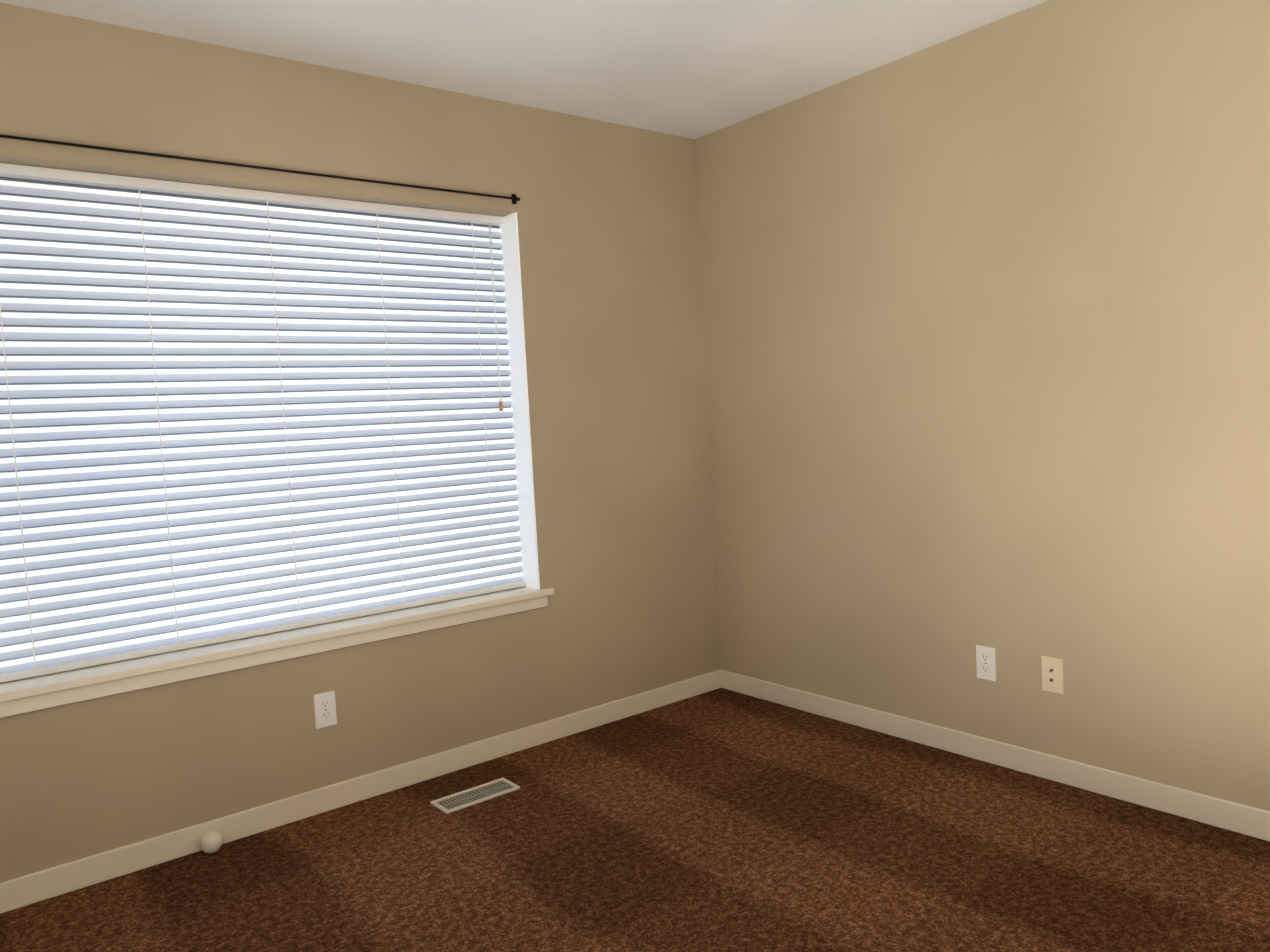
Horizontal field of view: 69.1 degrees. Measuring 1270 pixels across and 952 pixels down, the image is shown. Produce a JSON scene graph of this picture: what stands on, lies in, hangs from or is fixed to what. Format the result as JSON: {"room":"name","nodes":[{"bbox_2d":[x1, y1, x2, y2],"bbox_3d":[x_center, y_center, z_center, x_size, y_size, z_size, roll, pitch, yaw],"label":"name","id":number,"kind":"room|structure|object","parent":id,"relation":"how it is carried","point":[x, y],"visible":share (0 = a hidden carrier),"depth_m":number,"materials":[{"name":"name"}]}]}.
{"room":"empty bedroom","nodes":[
{"label":"empty bedroom","id":0,"kind":"room"},
{"bbox_2d":[0,3,719,882],"bbox_3d":[-1.399,-0.086,2.922,4.200,2.440,0.300,-6,5,-39],"label":"wall","id":1,"kind":"structure","parent":0,"point":[608,233],"depth_m":3.29,"materials":[{"name":"paint"}]},
{"bbox_2d":[0,134,519,203],"bbox_3d":[-1.141,-0.967,2.904,1.813,0.036,0.022,-6,5,-39],"label":"curtain rod","id":2,"kind":"object","parent":1,"relation":"attached to","point":[514,198],"visible":0.98,"depth_m":2.85,"materials":[{"name":"brown metal"}]},
{"bbox_2d":[0,163,525,682],"bbox_3d":[-1.166,-0.207,3.058,1.766,1.431,0.066,-6,5,-39],"label":"window blinds","id":3,"kind":"object","parent":1,"relation":"attached to","point":[226,413],"visible":1,"depth_m":2.96,"materials":[{"name":"white plastic"}]},
{"bbox_2d":[0,586,553,717],"bbox_3d":[-1.114,0.545,3.091,1.869,0.070,0.247,-6,5,-39],"label":"window sill","id":4,"kind":"structure","parent":1,"relation":"attached to","point":[31,694],"depth_m":2.89,"materials":[{"name":"beige wood"}]},
{"bbox_2d":[313,690,336,728],"bbox_3d":[-1.022,0.772,3.047,0.070,0.114,0.008,-6,5,-39],"label":"outlet","id":5,"kind":"object","parent":1,"relation":"attached to","point":[325,708],"visible":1,"depth_m":3.04,"materials":[{"name":"white plastic"}]},
{"bbox_2d":[0,670,719,913],"bbox_3d":[-1.163,1.083,2.935,3.930,0.083,0.016,-6,5,-39],"label":"baseboard","id":6,"kind":"structure","parent":1,"relation":"attached to","point":[166,847],"depth_m":3.04,"materials":[{"name":"beige wood"}]},
{"bbox_2d":[499,212,539,588],"bbox_3d":[-1.165,-0.206,3.054,1.779,1.437,0.214,-6,5,-39],"label":"window frame","id":7,"kind":"structure","parent":1,"relation":"in","point":[519,388],"depth_m":3.56,"materials":[{"name":"white"}]},
{"bbox_2d":[0,0,1047,138],"bbox_3d":[-0.013,-1.371,1.185,4.400,0.200,4.700,-6,5,-39],"label":"ceiling","id":8,"kind":"structure","parent":0,"point":[693,69],"depth_m":2.93,"materials":[{"name":"paint"}]},
{"bbox_2d":[0,688,1269,951],"bbox_3d":[0.128,1.259,1.357,4.400,0.200,4.700,-6,5,-39],"label":"floor","id":9,"kind":"structure","parent":0,"point":[720,820],"depth_m":2.55,"materials":[{"name":"carpet"}]},
{"bbox_2d":[200,831,222,853],"bbox_3d":[-1.281,1.108,2.792,0.064,0.064,0.064,-6,5,-39],"label":"ball","id":10,"kind":"object","parent":9,"relation":"on","point":[211,842],"visible":1,"depth_m":2.77,"materials":[{"name":"beige rubber"}]},
{"bbox_2d":[430,778,519,813],"bbox_3d":[-0.537,1.076,3.112,0.280,0.007,0.115,-6,5,-39],"label":"air vent register","id":11,"kind":"object","parent":9,"relation":"on","point":[471,796],"visible":1,"depth_m":3.11,"materials":[{"name":"beige metal"}]},
{"bbox_2d":[695,0,1269,810],"bbox_3d":[1.690,-0.229,2.580,0.200,2.440,4.700,-6,5,-39],"label":"wall","id":12,"kind":"structure","parent":0,"point":[987,328],"depth_m":2.98,"materials":[{"name":"paint"}]},
{"bbox_2d":[976,645,995,680],"bbox_3d":[1.196,0.637,3.145,0.008,0.114,0.070,-6,5,-39],"label":"electrical outlet","id":13,"kind":"object","parent":12,"relation":"attached to","point":[986,662],"visible":1,"depth_m":3.14,"materials":[{"name":"white plastic"}]},
{"bbox_2d":[720,669,1269,840],"bbox_3d":[1.700,0.955,2.551,0.016,0.083,4.200,-6,5,-39],"label":"baseboard","id":14,"kind":"structure","parent":12,"relation":"attached to","point":[1225,814],"depth_m":3.04,"materials":[{"name":"beige wood"}]},
{"bbox_2d":[1041,655,1063,693],"bbox_3d":[1.338,0.639,2.963,0.013,0.114,0.070,-6,5,-39],"label":"cable wall plate","id":15,"kind":"object","parent":12,"relation":"attached to","point":[1052,674],"visible":1,"depth_m":2.96,"materials":[{"name":"beige plastic"}]}
]}

